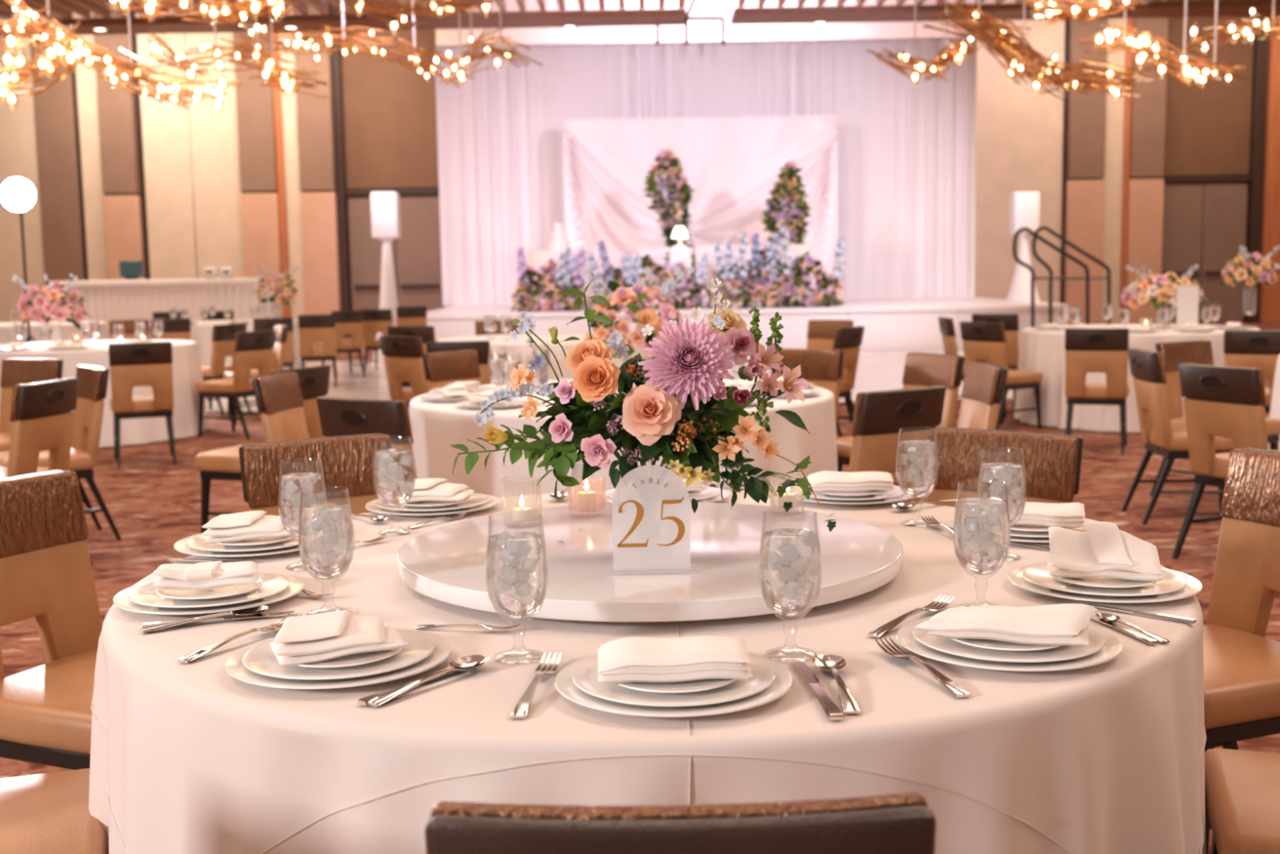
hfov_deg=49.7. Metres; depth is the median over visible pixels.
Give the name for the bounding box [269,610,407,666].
napkin
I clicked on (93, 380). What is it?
banquet chair
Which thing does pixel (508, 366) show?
water goblet
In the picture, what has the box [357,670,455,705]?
knife
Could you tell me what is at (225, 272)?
wall control
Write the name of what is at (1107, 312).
water goblet
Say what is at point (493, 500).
charger plate
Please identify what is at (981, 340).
banquet chair
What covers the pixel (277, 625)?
fork
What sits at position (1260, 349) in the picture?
banquet chair
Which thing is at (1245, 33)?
chandelier
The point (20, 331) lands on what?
water goblet
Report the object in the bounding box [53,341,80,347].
napkin
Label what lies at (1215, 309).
water goblet
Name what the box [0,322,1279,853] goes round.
floor
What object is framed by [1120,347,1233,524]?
banquet chair
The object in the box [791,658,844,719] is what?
knife
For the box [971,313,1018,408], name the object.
banquet chair
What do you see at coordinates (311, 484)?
water goblet
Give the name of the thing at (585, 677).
dinner plate
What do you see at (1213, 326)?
charger plate
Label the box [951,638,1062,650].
salad plate
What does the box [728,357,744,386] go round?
water goblet
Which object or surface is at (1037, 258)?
stair rail
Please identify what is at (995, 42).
chandelier
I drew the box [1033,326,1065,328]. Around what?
dinner plate
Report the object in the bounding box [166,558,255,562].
knife
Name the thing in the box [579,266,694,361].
flower arrangement
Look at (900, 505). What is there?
spoon
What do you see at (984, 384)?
banquet chair
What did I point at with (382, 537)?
fork
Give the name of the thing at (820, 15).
ceiling
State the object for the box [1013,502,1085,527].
napkin
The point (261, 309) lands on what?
water goblet
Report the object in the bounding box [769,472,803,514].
votive
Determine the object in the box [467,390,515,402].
napkin
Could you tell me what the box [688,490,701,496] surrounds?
salad plate
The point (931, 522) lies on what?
fork
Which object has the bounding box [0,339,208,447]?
banquet table
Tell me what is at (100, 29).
recessed light
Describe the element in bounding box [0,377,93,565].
banquet chair
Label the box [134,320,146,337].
water goblet
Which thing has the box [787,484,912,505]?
charger plate
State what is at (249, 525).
napkin
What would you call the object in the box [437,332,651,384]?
banquet table
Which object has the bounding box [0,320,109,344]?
banquet table
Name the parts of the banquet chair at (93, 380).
seat, seat frame, backrest, panel, leg, leg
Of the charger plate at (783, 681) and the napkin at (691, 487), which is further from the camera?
the napkin at (691, 487)
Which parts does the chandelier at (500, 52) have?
bulb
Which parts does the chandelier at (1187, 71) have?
bulb, bulb, bulb, bulb, bulb, bulb, bulb, bulb, bulb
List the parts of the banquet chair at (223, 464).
leg, seat, seat frame, backrest, panel, handle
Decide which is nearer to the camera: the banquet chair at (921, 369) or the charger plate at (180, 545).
the charger plate at (180, 545)
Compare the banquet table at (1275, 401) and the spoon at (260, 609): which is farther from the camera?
the banquet table at (1275, 401)
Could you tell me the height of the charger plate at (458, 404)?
0.015 m
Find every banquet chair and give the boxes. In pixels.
[0,358,63,451]
[0,364,122,540]
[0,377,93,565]
[0,469,102,769]
[0,768,107,853]
[108,341,177,467]
[109,319,149,339]
[151,318,191,340]
[152,311,182,319]
[195,330,275,439]
[195,364,330,533]
[200,323,252,416]
[201,310,234,320]
[223,324,288,424]
[238,432,391,515]
[251,371,309,442]
[253,317,294,369]
[297,314,336,386]
[316,395,417,479]
[320,310,365,377]
[360,309,392,372]
[378,335,428,408]
[386,325,435,388]
[396,306,426,326]
[422,349,480,392]
[424,792,936,853]
[426,340,491,385]
[475,320,519,335]
[771,348,843,426]
[806,320,853,422]
[831,325,864,437]
[836,352,964,471]
[848,385,946,502]
[890,361,1007,486]
[924,426,1083,506]
[937,316,1008,418]
[959,321,1043,430]
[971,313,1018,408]
[1064,328,1129,454]
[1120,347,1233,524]
[1149,339,1279,496]
[1171,363,1279,559]
[1203,447,1279,853]
[1204,747,1279,853]
[1223,329,1279,413]
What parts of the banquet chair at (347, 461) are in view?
backrest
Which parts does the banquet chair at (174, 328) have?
backrest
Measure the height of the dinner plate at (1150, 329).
0.014 m
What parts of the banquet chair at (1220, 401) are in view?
leg, seat frame, handle, panel, backrest, seat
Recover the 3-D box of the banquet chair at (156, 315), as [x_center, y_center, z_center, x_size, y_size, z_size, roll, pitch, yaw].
[-6.396,-1.134,18.706,0.428,0.860,0.548,-4,7,-29]
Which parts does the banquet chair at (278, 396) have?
panel, backrest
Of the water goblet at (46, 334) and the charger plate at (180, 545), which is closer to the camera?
the charger plate at (180, 545)
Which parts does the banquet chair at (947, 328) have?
panel, backrest, seat, leg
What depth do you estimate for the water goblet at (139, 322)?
11.92 m
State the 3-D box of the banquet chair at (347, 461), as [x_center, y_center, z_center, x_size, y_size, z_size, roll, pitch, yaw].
[-0.731,0.479,3.572,0.428,0.860,0.548,-5,8,-35]
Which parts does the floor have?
floor panel, floor panel, floor panel, floor panel, floor panel, floor panel, floor panel, floor panel, floor panel, floor panel, floor panel, floor panel, floor panel, floor panel, floor panel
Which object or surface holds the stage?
on the floor
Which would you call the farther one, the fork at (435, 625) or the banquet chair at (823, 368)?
the banquet chair at (823, 368)
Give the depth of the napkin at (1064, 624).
1.88 m
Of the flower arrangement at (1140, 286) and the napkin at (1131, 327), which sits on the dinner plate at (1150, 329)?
the napkin at (1131, 327)
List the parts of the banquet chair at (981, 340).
handle, backrest, panel, leg, leg, seat frame, seat, leg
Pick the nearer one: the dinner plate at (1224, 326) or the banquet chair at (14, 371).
the banquet chair at (14, 371)
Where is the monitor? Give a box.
[119,260,143,279]
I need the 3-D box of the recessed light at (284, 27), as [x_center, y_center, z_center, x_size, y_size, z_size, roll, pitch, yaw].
[-6.043,-6.903,23.908,0.260,0.020,0.260,-1,6,0]
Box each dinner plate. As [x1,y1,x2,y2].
[0,346,30,349]
[49,346,85,348]
[127,571,289,608]
[186,533,299,551]
[242,627,434,679]
[375,492,489,511]
[425,392,473,399]
[434,386,492,392]
[459,399,524,406]
[572,655,774,706]
[608,485,719,501]
[780,389,815,395]
[793,485,904,501]
[912,619,1104,662]
[1009,518,1094,537]
[1022,562,1187,595]
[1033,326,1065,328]
[1128,328,1155,331]
[1177,328,1213,330]
[1217,325,1250,328]
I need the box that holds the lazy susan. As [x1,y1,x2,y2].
[396,502,902,622]
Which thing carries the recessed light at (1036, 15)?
in the ceiling
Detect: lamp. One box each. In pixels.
[0,176,36,342]
[671,226,688,247]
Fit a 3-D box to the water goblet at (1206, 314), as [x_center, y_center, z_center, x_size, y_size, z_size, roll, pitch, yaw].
[4.470,-0.865,10.898,0.087,0.200,0.087,5,9,45]
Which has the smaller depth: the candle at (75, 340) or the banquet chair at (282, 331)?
the candle at (75, 340)
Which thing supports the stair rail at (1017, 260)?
on the floor
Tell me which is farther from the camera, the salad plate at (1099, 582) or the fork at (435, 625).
the salad plate at (1099, 582)
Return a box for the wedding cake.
[548,222,568,250]
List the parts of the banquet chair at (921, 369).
leg, seat frame, seat, panel, backrest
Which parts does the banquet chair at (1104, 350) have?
leg, leg, handle, seat frame, backrest, seat, leg, leg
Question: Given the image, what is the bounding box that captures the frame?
[655,0,724,44]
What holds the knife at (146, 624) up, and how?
on the banquet table at (193, 757)
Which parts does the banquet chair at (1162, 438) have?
handle, leg, panel, backrest, leg, seat frame, seat, leg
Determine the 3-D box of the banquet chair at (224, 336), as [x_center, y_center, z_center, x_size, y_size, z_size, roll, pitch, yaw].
[-4.074,-0.553,13.219,0.548,0.860,0.428,2,7,25]
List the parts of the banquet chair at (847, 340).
leg, seat, seat frame, panel, backrest, leg, handle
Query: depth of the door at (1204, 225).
29.26 m
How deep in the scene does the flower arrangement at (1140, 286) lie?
11.24 m
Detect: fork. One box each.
[177,613,301,662]
[301,589,333,597]
[353,534,387,543]
[407,512,466,528]
[415,622,520,631]
[509,652,561,718]
[708,480,717,488]
[866,595,954,637]
[874,637,971,697]
[920,515,954,534]
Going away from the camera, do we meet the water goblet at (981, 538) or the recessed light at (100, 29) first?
the water goblet at (981, 538)
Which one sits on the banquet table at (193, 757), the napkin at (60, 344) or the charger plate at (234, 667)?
the charger plate at (234, 667)
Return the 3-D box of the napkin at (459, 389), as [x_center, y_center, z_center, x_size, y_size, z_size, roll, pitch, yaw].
[-0.784,-0.153,5.873,0.100,0.047,0.190,-3,7,-15]
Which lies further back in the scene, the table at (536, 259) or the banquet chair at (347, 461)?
the table at (536, 259)
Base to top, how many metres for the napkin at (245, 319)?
0.035 m
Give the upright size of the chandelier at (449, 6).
2.577 m
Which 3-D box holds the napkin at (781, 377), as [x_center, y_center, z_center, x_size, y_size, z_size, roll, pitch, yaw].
[0.635,-0.211,6.210,0.100,0.035,0.186,-2,7,-12]
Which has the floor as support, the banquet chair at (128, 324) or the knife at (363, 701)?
the banquet chair at (128, 324)
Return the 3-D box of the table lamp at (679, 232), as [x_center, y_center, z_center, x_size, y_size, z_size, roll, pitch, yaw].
[0.642,-3.061,22.259,0.280,0.332,0.280,-1,6,0]
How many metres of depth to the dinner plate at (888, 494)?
3.15 m
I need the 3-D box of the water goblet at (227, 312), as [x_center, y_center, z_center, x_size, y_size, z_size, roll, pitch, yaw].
[-4.835,-1.313,16.204,0.087,0.200,0.087,-5,7,-30]
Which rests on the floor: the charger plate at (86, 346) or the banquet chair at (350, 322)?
the banquet chair at (350, 322)
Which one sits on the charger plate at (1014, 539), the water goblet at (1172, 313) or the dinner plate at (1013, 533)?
the dinner plate at (1013, 533)
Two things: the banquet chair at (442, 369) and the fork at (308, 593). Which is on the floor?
the banquet chair at (442, 369)
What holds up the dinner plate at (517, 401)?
on the charger plate at (458, 404)
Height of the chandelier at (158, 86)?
3.248 m
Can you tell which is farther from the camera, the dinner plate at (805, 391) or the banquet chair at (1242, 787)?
the dinner plate at (805, 391)
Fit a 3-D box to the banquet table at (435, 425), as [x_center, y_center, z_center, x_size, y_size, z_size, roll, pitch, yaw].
[-0.063,0.233,6.096,1.928,0.761,1.920,-1,6,0]
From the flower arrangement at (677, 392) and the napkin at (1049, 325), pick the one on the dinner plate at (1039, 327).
the napkin at (1049, 325)
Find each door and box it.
[348,195,444,337]
[1160,182,1247,324]
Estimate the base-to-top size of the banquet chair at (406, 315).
0.860 m
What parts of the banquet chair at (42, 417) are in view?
seat, panel, backrest, handle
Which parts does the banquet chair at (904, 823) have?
panel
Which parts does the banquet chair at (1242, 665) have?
leg, leg, seat, seat frame, backrest, panel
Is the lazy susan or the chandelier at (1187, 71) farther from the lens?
the chandelier at (1187, 71)
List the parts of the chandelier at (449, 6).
bulb, bulb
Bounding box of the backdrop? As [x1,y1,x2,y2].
[561,115,837,293]
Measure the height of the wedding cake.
0.459 m
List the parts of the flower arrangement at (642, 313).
stem, stem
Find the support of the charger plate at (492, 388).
on the banquet table at (435, 425)
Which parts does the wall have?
wall panel, wall panel, wall panel, wall panel, wall panel, wall panel, wall panel, wall panel, wall panel, wall panel, wall panel, wall panel, wall panel, wall panel, wall panel, wall panel, wall panel, wall panel, wall panel, wall panel, wall panel, wall panel, wall panel, wall panel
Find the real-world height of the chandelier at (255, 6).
2.839 m
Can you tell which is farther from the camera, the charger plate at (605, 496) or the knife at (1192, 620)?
the charger plate at (605, 496)
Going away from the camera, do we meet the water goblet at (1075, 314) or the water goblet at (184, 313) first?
the water goblet at (1075, 314)
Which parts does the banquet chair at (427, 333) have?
seat, seat frame, handle, backrest, panel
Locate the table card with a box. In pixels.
[1176,285,1199,328]
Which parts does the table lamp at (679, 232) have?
lamp shade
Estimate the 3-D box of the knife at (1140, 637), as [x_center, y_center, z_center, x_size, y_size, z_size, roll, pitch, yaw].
[0.697,0.292,2.020,0.014,0.006,0.181,-2,7,-14]
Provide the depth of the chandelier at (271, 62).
14.17 m
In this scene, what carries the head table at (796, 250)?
on the stage
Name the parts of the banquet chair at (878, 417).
backrest, panel, handle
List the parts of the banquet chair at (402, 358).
handle, backrest, seat, panel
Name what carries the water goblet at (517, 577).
on the banquet table at (193, 757)
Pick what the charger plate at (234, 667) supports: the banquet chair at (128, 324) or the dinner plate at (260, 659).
the dinner plate at (260, 659)
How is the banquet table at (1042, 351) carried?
on the floor
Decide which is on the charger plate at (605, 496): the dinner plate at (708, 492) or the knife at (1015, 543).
the dinner plate at (708, 492)
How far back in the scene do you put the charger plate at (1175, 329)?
10.59 m
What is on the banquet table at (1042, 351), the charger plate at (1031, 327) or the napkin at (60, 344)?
the charger plate at (1031, 327)
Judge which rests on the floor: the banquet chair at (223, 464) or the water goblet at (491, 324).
the banquet chair at (223, 464)
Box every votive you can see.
[69,332,83,346]
[502,474,542,528]
[567,478,606,517]
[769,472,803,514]
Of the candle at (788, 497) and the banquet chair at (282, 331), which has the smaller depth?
the candle at (788, 497)
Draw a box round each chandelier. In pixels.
[0,0,84,110]
[4,0,243,110]
[106,0,298,28]
[145,4,327,97]
[235,0,448,77]
[336,0,500,34]
[421,0,542,88]
[866,0,977,84]
[923,0,1157,100]
[1018,0,1145,24]
[1078,0,1244,86]
[1182,0,1279,53]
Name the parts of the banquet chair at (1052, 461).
backrest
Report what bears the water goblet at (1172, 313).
on the banquet table at (1042, 351)
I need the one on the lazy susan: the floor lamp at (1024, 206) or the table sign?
the table sign
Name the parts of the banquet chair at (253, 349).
leg, seat, seat frame, leg, leg, panel, backrest, handle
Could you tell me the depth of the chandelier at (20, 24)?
11.18 m
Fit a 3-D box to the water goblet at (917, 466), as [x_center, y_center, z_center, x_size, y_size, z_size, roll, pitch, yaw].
[0.574,0.102,2.860,0.087,0.200,0.087,-6,8,-39]
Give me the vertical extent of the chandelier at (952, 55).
2.702 m
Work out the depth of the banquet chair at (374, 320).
18.00 m
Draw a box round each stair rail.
[1012,226,1089,327]
[1031,226,1111,324]
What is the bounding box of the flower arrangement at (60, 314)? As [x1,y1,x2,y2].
[12,273,91,344]
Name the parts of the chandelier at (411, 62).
bulb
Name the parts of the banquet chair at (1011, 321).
panel, backrest, seat frame, leg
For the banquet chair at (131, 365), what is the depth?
9.61 m
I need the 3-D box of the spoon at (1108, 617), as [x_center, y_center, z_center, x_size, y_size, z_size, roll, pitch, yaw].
[0.714,0.291,2.008,0.030,0.009,0.148,-3,7,-19]
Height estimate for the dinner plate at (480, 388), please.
0.014 m
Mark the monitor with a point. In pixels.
(132, 269)
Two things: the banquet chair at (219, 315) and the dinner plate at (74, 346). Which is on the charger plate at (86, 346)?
the dinner plate at (74, 346)
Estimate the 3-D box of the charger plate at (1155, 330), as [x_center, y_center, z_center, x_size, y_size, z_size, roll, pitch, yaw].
[3.853,-0.739,10.696,0.304,0.015,0.304,-1,6,0]
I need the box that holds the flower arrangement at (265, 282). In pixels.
[253,265,299,317]
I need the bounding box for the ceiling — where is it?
[0,0,1279,36]
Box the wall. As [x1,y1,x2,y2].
[0,0,1279,337]
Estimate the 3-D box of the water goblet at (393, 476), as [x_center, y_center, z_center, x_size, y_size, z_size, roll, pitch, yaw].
[-0.508,0.120,2.855,0.087,0.200,0.087,-6,8,-36]
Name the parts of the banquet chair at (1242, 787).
leg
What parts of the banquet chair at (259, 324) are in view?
seat frame, backrest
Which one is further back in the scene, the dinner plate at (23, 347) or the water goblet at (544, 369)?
the dinner plate at (23, 347)
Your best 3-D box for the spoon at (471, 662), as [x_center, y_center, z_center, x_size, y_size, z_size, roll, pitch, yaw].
[-0.273,0.328,1.798,0.044,0.013,0.212,4,8,34]
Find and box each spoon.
[141,605,269,633]
[351,513,388,522]
[368,654,488,706]
[549,485,575,499]
[812,653,861,713]
[891,498,956,509]
[1095,613,1169,643]
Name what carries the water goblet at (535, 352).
on the banquet table at (435, 425)
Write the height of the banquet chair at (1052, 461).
0.860 m
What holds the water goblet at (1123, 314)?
on the banquet table at (1042, 351)
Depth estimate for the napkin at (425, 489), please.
3.11 m
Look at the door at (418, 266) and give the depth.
29.27 m
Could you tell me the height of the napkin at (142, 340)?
0.035 m
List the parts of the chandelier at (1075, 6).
bulb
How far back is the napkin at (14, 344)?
10.71 m
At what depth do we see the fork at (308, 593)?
2.30 m
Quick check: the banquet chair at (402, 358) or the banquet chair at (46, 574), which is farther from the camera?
the banquet chair at (402, 358)
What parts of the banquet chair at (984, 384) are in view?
seat, backrest, panel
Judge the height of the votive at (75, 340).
0.120 m
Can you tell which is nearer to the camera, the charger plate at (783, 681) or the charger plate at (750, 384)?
the charger plate at (783, 681)
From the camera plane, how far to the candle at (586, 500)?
2.75 m
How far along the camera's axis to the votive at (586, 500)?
2.75 m
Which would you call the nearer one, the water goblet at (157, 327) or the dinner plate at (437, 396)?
the dinner plate at (437, 396)
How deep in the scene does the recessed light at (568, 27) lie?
24.23 m
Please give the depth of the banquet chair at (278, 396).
6.17 m
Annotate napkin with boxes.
[0,342,25,347]
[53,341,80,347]
[127,338,152,342]
[152,560,260,590]
[201,510,291,543]
[231,318,248,322]
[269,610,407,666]
[405,478,475,502]
[440,384,470,396]
[447,381,480,390]
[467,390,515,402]
[597,635,753,683]
[679,475,704,491]
[768,375,783,382]
[806,471,895,492]
[914,603,1099,645]
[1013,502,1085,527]
[1040,323,1058,328]
[1047,521,1165,581]
[1068,323,1094,328]
[1124,325,1150,330]
[1182,323,1209,329]
[1226,321,1241,327]
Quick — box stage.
[426,297,1067,352]
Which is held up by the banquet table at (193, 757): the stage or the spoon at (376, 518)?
the spoon at (376, 518)
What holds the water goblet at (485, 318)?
on the banquet table at (517, 348)
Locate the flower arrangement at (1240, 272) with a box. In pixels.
[1217,244,1279,315]
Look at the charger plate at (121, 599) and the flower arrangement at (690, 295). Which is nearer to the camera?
the charger plate at (121, 599)
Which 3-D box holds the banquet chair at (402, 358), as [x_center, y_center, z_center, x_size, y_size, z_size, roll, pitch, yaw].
[-1.581,-0.252,10.185,0.428,0.860,0.548,4,8,40]
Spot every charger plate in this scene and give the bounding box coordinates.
[0,346,32,351]
[46,346,88,350]
[112,571,304,614]
[173,533,299,557]
[224,626,451,688]
[226,321,253,324]
[364,493,499,516]
[419,395,472,402]
[429,387,497,393]
[453,400,528,408]
[554,652,793,716]
[599,486,729,502]
[747,382,815,388]
[752,391,820,398]
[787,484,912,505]
[896,615,1122,671]
[1008,561,1202,603]
[1010,518,1098,542]
[1031,327,1068,330]
[1128,329,1158,333]
[1174,328,1216,332]
[1213,326,1254,329]
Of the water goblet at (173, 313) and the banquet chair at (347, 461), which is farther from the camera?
the water goblet at (173, 313)
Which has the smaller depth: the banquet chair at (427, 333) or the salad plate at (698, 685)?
the salad plate at (698, 685)
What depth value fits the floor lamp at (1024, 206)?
22.09 m
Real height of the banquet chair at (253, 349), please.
0.860 m
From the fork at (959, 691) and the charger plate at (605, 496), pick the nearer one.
the fork at (959, 691)
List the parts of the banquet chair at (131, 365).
leg, leg, panel, handle, seat, backrest, seat frame, leg, leg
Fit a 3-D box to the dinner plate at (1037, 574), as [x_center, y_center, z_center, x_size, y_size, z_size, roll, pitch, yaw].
[0.763,0.253,2.275,0.258,0.014,0.258,-1,6,0]
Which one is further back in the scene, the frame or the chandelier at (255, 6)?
the frame
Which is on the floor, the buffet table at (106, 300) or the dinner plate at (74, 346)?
the buffet table at (106, 300)
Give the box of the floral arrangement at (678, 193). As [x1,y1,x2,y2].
[642,146,696,274]
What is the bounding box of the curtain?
[434,37,977,306]
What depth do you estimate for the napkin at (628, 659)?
1.71 m
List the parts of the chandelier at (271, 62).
bulb, bulb, bulb, bulb, bulb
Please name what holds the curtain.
on the stage
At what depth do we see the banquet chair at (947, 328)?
11.73 m
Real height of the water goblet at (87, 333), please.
0.200 m
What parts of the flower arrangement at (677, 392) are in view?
stem, stock flower, stock flower, stem, stock flower, stem, stock flower, stock flower, stem, stem, stem, stem, stem, stem, stem, stem, stem, stem, stem, stem, stem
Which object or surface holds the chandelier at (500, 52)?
hanging from the ceiling
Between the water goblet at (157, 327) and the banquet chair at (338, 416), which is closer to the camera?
the banquet chair at (338, 416)
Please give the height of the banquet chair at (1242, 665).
0.860 m
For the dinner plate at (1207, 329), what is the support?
on the charger plate at (1175, 329)
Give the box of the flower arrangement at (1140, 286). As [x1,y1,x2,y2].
[1120,264,1210,328]
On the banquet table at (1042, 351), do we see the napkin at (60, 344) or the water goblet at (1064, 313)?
the water goblet at (1064, 313)
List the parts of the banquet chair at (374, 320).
leg, seat, seat frame, leg, backrest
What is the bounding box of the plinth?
[669,247,691,285]
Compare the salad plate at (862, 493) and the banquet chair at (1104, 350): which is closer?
the salad plate at (862, 493)
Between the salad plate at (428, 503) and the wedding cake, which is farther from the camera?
the wedding cake
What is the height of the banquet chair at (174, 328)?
0.860 m
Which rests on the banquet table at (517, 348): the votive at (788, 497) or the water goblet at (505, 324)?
the water goblet at (505, 324)
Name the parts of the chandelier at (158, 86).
bulb, bulb, bulb, bulb, bulb, bulb, bulb, bulb, bulb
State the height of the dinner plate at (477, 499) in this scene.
0.014 m
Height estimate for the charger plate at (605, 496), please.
0.015 m
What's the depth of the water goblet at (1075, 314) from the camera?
11.16 m
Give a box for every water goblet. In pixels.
[9,309,17,320]
[13,323,25,337]
[40,324,53,349]
[81,324,93,348]
[88,321,100,341]
[112,321,124,339]
[133,320,144,326]
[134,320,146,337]
[152,320,164,336]
[169,308,177,318]
[180,306,188,318]
[200,307,208,319]
[208,306,216,319]
[223,306,231,323]
[257,306,265,315]
[271,306,279,316]
[278,458,327,571]
[297,488,355,613]
[372,436,415,535]
[483,317,493,338]
[485,514,548,664]
[486,315,497,333]
[488,347,506,372]
[488,351,508,391]
[500,317,511,338]
[502,355,521,387]
[524,315,534,333]
[526,355,547,404]
[531,343,550,371]
[713,431,742,503]
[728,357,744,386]
[758,511,822,662]
[895,428,938,526]
[952,482,1010,606]
[977,449,1026,561]
[1058,306,1069,321]
[1069,307,1080,323]
[1102,302,1112,325]
[1118,309,1129,324]
[1157,307,1168,324]
[1164,305,1175,324]
[1200,304,1213,324]
[1209,303,1220,325]
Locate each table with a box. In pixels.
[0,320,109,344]
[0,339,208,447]
[60,277,275,339]
[88,489,1206,853]
[149,319,307,369]
[408,378,837,497]
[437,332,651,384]
[528,250,593,308]
[694,244,809,306]
[1013,324,1260,432]
[1267,354,1279,450]
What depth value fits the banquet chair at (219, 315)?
18.44 m
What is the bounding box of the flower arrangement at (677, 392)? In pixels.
[448,277,836,531]
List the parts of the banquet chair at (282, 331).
leg, leg, seat, backrest, panel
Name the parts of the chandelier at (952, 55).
bulb, bulb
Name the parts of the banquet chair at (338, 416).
handle, panel, backrest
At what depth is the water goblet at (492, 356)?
6.22 m
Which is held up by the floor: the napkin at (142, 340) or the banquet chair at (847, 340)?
the banquet chair at (847, 340)
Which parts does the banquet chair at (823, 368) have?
panel, backrest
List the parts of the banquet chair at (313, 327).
handle, backrest, seat, seat frame, leg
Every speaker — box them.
[370,191,400,364]
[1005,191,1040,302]
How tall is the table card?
0.350 m
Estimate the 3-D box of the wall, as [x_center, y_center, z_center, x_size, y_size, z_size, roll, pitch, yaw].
[-0.077,-5.689,29.037,32.000,7.400,0.620,-1,6,0]
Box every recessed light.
[92,27,107,31]
[283,26,298,30]
[562,25,577,29]
[812,21,827,25]
[1031,13,1046,17]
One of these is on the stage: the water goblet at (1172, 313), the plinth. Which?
the plinth
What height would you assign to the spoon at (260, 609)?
0.012 m
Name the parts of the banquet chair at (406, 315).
backrest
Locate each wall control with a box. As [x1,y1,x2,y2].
[204,267,215,276]
[221,267,231,276]
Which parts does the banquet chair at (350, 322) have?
leg, seat, backrest, seat frame, leg, leg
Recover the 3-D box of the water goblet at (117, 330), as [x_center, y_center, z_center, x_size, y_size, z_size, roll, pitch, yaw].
[-4.160,-0.741,11.021,0.087,0.200,0.087,-4,7,-27]
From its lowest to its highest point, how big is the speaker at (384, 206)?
2.477 m
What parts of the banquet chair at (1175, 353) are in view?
leg, backrest, panel, seat, seat frame, leg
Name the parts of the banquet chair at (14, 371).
seat, backrest, panel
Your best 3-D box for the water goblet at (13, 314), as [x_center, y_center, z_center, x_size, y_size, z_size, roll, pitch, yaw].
[-7.601,-1.333,16.773,0.087,0.200,0.087,3,8,33]
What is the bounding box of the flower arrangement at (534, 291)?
[510,244,586,311]
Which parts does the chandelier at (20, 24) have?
bulb, bulb, bulb, bulb, bulb, bulb, bulb, bulb, bulb, bulb, bulb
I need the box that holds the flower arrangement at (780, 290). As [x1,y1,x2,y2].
[711,225,845,307]
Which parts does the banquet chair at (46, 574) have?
panel, seat frame, seat, backrest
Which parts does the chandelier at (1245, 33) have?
bulb, bulb, bulb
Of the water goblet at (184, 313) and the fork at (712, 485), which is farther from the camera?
the water goblet at (184, 313)
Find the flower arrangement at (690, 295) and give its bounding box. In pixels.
[586,238,709,310]
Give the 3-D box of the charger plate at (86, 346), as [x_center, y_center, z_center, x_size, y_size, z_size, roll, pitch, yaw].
[-4.444,-0.610,10.727,0.304,0.015,0.304,-1,6,0]
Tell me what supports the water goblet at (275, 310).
on the banquet table at (201, 333)
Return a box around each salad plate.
[155,577,263,599]
[217,534,296,546]
[275,646,403,667]
[402,495,471,506]
[615,678,736,693]
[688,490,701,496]
[817,490,886,496]
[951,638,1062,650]
[1009,524,1074,532]
[1048,570,1158,587]
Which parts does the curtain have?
panel, panel, panel, panel, panel, panel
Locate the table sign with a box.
[608,464,690,575]
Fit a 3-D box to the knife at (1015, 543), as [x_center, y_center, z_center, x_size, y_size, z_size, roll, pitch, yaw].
[0.764,0.228,2.585,0.013,0.005,0.174,-6,8,-37]
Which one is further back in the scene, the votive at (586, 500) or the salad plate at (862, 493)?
the salad plate at (862, 493)
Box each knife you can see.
[142,610,293,628]
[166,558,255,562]
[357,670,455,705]
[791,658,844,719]
[1010,542,1049,550]
[1081,603,1195,623]
[1090,614,1157,644]
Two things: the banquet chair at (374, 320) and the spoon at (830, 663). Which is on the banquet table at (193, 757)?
the spoon at (830, 663)
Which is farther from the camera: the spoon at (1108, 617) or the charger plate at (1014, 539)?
the charger plate at (1014, 539)
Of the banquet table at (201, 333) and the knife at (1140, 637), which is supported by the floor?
the banquet table at (201, 333)
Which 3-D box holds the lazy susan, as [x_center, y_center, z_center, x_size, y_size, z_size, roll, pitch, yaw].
[0.018,0.231,2.482,0.894,0.046,0.894,-1,6,0]
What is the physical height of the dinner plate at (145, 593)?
0.014 m
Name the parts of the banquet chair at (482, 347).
handle, panel, backrest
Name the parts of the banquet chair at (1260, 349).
panel, backrest, handle, seat frame, seat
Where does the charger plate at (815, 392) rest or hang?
on the banquet table at (435, 425)
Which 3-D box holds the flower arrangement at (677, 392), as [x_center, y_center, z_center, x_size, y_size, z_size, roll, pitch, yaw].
[-0.005,-0.024,2.430,0.658,0.472,0.327,-2,6,-9]
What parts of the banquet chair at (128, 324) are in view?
backrest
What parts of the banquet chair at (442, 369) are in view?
backrest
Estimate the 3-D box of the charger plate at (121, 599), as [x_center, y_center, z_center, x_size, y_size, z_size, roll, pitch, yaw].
[-0.714,0.280,2.298,0.304,0.015,0.304,-1,6,0]
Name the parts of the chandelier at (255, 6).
bulb, bulb, bulb, bulb, bulb, bulb, bulb, bulb, bulb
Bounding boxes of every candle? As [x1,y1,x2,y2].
[73,336,80,346]
[511,495,533,521]
[577,479,596,511]
[777,487,795,507]
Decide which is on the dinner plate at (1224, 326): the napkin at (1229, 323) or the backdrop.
the napkin at (1229, 323)
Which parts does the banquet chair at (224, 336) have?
leg, seat frame, seat, leg, backrest, panel, leg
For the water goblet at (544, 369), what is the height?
0.200 m
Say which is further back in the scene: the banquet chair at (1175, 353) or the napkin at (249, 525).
the banquet chair at (1175, 353)
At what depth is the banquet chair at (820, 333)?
11.69 m
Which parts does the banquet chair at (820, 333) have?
backrest, panel, seat, leg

